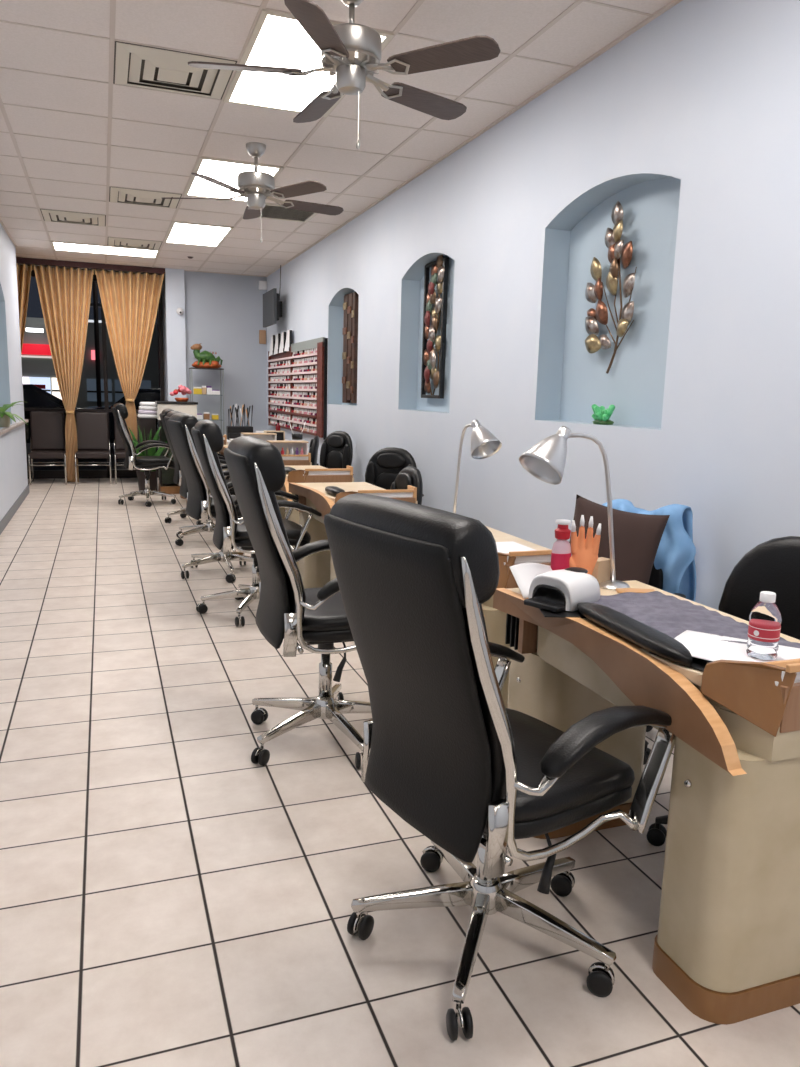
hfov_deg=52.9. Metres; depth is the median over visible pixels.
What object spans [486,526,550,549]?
countertop
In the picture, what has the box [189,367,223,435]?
display shelf
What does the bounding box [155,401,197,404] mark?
countertop
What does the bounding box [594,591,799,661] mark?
towel
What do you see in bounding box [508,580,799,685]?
countertop
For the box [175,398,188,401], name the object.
bowl
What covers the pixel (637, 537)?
throw pillow
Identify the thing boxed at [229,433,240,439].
tray
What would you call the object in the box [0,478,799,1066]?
floor
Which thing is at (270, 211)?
ceiling vent
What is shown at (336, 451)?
chair
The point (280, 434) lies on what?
box
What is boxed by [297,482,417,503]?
countertop
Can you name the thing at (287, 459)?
desk
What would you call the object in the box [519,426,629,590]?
desk lamp
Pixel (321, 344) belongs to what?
rack
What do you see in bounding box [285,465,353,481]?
countertop
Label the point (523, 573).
paper towel
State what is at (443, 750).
salon chair
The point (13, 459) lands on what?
wall
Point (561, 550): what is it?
lotion bottle
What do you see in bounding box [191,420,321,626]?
salon chair
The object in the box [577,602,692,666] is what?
cushion
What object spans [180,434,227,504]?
desk
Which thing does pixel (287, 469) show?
cushion
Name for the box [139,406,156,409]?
folded towel
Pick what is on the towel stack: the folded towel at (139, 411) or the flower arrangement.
the folded towel at (139, 411)
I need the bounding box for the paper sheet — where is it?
[674,630,799,661]
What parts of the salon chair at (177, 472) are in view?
panel, leg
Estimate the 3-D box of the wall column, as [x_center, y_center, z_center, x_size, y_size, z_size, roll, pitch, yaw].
[-3.330,-2.290,11.877,0.255,2.995,0.890,-2,10,-20]
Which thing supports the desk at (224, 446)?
on the floor
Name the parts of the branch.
stem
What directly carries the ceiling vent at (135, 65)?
in the ceiling
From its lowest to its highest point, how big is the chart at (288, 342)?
0.281 m
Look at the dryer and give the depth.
2.29 m
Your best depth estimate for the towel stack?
10.54 m
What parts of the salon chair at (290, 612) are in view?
panel, leg, backrest, leg, frame, armrest, arm rail, arm rail, seat, seat, armrest, leg, leg, leg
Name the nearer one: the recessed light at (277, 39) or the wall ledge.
the recessed light at (277, 39)
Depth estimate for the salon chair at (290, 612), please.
2.88 m
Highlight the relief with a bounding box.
[421,255,448,398]
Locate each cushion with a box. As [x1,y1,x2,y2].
[285,467,295,473]
[325,486,344,495]
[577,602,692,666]
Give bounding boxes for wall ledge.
[0,419,27,435]
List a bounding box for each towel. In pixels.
[138,410,156,413]
[138,414,156,417]
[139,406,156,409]
[140,402,156,405]
[496,541,534,552]
[510,563,551,598]
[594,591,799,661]
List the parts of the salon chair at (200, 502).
panel, leg, backrest, leg, frame, seat, seat, leg, leg, armrest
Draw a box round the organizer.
[226,426,252,439]
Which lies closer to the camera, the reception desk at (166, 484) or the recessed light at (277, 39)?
the recessed light at (277, 39)
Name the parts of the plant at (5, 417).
pot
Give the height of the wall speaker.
0.120 m
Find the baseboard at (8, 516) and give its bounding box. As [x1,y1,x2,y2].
[0,485,29,534]
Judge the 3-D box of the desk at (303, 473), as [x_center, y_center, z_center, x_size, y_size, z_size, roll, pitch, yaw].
[-0.755,-0.137,6.155,0.530,0.840,1.046,-2,10,-20]
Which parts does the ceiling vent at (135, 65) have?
plate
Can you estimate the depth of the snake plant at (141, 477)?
10.27 m
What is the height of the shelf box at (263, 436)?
0.175 m
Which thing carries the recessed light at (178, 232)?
in the ceiling
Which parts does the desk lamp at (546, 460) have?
lamp shade, stem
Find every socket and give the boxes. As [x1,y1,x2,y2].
[471,420,480,427]
[556,426,570,440]
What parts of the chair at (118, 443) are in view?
leg, seat, backrest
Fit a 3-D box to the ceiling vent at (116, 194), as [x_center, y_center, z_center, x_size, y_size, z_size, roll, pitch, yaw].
[-2.241,-2.936,7.063,0.590,0.022,0.590,-2,10,-20]
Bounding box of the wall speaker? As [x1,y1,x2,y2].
[259,281,266,289]
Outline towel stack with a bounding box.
[138,402,157,490]
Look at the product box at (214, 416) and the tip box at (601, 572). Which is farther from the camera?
the product box at (214, 416)
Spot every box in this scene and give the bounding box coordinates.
[193,387,201,393]
[202,386,206,393]
[203,412,209,419]
[206,386,211,394]
[212,390,219,394]
[212,414,218,419]
[241,433,276,440]
[264,430,284,440]
[266,440,308,454]
[592,557,610,584]
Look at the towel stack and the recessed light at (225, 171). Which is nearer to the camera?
the recessed light at (225, 171)
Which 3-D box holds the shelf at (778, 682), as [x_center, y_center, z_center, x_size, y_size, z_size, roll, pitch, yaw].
[0.931,0.299,1.761,0.350,0.010,0.081,-2,10,-20]
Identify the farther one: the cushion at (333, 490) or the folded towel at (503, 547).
the cushion at (333, 490)
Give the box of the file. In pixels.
[616,588,654,592]
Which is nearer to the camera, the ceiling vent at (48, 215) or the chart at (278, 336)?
the ceiling vent at (48, 215)
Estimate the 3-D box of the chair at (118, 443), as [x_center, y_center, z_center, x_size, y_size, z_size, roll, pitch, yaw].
[-3.869,-1.232,11.584,0.472,0.986,0.519,-2,10,-20]
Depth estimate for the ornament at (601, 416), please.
4.02 m
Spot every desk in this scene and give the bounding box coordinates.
[155,401,197,493]
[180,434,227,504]
[219,445,227,470]
[276,465,353,568]
[282,453,311,465]
[289,482,417,588]
[482,526,571,707]
[493,580,799,1024]
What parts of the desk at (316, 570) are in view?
divider post, guard panel, rail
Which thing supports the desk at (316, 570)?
on the floor
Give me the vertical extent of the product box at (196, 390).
0.100 m
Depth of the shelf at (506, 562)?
2.82 m
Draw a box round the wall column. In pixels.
[162,268,186,400]
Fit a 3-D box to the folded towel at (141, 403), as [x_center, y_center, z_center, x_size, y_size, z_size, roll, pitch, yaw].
[-3.328,-1.712,10.626,0.205,0.048,0.260,-2,10,-20]
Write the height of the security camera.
0.102 m
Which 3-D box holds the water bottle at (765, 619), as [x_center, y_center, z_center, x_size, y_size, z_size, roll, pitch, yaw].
[0.827,0.207,1.824,0.068,0.153,0.068,-2,10,-20]
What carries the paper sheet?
on the towel at (669, 615)
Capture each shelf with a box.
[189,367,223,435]
[303,474,349,475]
[381,496,412,497]
[504,560,550,564]
[775,679,799,685]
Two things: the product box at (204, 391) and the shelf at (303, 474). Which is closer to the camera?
the shelf at (303, 474)
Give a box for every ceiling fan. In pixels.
[162,142,343,242]
[188,0,500,148]
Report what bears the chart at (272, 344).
on the rack
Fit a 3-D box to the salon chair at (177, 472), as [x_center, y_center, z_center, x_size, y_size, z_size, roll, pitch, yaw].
[-2.072,-0.691,8.238,0.721,1.152,0.662,-2,10,-20]
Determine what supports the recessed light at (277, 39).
in the ceiling
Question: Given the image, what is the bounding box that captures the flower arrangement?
[170,385,191,401]
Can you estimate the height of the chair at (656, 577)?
0.870 m
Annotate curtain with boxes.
[16,263,31,352]
[33,264,93,481]
[95,269,163,440]
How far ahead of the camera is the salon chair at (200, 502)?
5.67 m
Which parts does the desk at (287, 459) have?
rail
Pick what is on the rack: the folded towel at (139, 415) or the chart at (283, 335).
the chart at (283, 335)
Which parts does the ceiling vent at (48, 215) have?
plate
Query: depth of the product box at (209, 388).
11.39 m
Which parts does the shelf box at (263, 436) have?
panel, shelf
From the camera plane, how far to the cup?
7.06 m
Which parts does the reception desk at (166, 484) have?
corner post, display glass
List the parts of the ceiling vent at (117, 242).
plate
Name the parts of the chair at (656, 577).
armrest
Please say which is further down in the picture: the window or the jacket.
the jacket
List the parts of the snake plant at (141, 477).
pot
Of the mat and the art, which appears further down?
the mat
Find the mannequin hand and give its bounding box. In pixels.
[564,515,600,574]
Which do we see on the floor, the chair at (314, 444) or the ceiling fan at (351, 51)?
the chair at (314, 444)
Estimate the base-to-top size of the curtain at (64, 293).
2.900 m
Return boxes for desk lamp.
[453,420,501,513]
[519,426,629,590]
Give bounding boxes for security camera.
[176,308,183,314]
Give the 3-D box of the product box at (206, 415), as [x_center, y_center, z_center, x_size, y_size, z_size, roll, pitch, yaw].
[-2.758,-1.678,11.470,0.080,0.100,0.080,-2,10,-20]
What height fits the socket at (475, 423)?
0.054 m
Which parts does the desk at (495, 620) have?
guard panel, rail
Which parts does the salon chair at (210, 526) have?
panel, leg, leg, armrest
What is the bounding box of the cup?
[292,434,302,439]
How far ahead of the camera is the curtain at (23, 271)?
10.73 m
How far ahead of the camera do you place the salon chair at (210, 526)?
7.07 m
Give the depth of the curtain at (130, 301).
11.25 m
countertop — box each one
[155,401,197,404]
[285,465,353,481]
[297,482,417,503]
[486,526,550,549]
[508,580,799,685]
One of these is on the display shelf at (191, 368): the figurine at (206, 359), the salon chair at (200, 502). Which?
the figurine at (206, 359)
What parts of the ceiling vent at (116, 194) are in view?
plate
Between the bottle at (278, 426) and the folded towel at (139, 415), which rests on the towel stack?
the folded towel at (139, 415)
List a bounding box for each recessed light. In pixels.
[50,241,159,257]
[164,221,233,246]
[184,157,283,201]
[223,9,393,116]
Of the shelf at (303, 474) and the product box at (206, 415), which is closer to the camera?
the shelf at (303, 474)
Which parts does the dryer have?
panel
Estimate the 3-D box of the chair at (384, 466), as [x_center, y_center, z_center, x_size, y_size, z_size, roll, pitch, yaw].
[-0.161,-0.159,6.048,0.620,0.950,0.585,6,11,24]
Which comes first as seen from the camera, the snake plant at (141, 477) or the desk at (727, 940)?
the desk at (727, 940)
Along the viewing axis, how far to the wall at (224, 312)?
11.67 m
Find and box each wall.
[0,223,27,520]
[16,257,266,434]
[267,0,799,609]
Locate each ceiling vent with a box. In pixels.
[40,209,105,225]
[107,237,161,249]
[109,187,181,207]
[113,41,236,99]
[258,203,317,222]
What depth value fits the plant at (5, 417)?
7.98 m
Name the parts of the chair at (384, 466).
backrest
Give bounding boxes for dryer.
[524,567,599,612]
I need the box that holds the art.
[342,291,358,402]
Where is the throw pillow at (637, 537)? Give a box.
[569,495,669,584]
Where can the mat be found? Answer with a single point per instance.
(562, 614)
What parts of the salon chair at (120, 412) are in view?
panel, backrest, leg, frame, armrest, seat, armrest, seat, leg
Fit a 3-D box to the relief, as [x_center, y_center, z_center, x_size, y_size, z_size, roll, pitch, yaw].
[0.257,-1.593,6.204,0.054,1.084,0.408,-2,10,-20]
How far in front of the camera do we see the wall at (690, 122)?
3.92 m
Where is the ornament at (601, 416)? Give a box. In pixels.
[591,404,614,424]
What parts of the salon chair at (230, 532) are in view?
panel, leg, backrest, leg, leg, frame, armrest, arm rail, seat, seat, armrest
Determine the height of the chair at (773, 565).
0.966 m
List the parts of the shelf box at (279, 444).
panel, shelf, panel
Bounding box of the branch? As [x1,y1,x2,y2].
[585,201,636,373]
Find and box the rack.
[268,337,327,439]
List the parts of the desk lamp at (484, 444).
stem, lamp shade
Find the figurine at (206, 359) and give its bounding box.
[190,343,222,367]
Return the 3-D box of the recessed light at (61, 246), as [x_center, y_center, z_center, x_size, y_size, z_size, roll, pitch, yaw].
[-3.571,-3.446,9.778,1.220,0.011,0.610,-2,10,-20]
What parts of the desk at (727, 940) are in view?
divider post, guard panel, rail, rail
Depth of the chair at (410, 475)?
5.08 m
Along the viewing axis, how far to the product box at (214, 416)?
11.48 m
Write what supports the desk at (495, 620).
on the floor
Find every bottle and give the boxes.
[276,420,280,430]
[551,519,570,569]
[746,591,781,659]
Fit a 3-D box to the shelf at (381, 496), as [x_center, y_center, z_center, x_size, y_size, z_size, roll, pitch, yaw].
[-0.095,-0.208,4.535,0.350,0.010,0.081,-2,10,-20]
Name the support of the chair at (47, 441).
on the floor
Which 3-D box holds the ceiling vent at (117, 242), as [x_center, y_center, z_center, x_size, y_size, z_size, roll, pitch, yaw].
[-3.076,-3.348,9.319,0.590,0.022,0.590,-2,10,-20]
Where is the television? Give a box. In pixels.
[263,265,281,327]
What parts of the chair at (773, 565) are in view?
leg, backrest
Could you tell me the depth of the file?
2.52 m
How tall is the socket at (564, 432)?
0.056 m
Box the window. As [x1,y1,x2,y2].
[21,265,164,478]
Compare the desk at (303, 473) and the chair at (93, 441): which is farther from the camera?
the chair at (93, 441)
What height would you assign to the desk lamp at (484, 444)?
0.494 m
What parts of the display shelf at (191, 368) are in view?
post, shelf, post, post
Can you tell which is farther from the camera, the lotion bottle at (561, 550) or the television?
the television
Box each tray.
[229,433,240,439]
[524,598,564,612]
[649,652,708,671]
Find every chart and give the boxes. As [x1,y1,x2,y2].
[269,335,275,355]
[274,333,280,354]
[279,331,286,352]
[284,329,292,350]
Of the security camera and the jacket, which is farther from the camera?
the security camera
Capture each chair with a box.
[28,411,66,484]
[74,412,111,484]
[111,403,175,506]
[113,413,139,483]
[159,409,229,524]
[164,411,235,545]
[167,413,280,582]
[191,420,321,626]
[224,436,370,768]
[309,435,318,464]
[320,431,353,474]
[324,493,675,1040]
[365,447,423,496]
[390,466,422,504]
[643,563,685,764]
[646,536,799,845]
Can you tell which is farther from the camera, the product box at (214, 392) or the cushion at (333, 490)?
the product box at (214, 392)
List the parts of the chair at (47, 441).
leg, leg, seat, rail, backrest, rail, leg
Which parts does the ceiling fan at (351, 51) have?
blade, blade, blade, pull chain, blade, blade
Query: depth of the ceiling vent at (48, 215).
7.92 m
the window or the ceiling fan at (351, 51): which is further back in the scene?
the window
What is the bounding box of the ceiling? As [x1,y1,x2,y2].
[0,0,672,275]
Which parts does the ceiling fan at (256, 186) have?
blade, blade, blade, blade, blade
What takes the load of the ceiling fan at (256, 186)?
hanging from the ceiling
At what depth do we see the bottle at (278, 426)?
10.11 m
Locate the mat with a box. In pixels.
[540,609,584,617]
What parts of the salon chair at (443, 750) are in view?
panel, leg, leg, leg, backrest, arm rail, armrest, leg, frame, lever, leg, seat, seat, arm rail, armrest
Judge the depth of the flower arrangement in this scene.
10.36 m
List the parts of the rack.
panel, panel, post, panel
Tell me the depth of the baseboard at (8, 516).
8.40 m
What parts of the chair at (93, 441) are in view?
leg, backrest, seat, rail, rail, leg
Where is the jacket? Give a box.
[602,499,695,601]
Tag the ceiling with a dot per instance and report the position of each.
(211, 27)
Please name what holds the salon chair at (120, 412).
on the floor
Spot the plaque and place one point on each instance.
(262, 333)
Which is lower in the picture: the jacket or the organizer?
the jacket
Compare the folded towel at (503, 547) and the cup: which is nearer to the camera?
the folded towel at (503, 547)
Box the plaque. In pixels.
[259,330,265,343]
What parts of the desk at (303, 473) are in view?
guard panel, rail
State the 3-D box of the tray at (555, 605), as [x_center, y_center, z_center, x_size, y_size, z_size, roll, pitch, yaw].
[0.409,0.203,2.285,0.040,0.016,0.116,-8,14,-43]
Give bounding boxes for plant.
[0,401,27,426]
[129,425,164,490]
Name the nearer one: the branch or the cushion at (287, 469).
the branch
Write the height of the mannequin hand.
0.240 m
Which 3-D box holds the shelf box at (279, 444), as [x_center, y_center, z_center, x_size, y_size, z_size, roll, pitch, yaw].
[-0.962,-0.701,6.872,0.330,0.175,0.160,-2,10,-20]

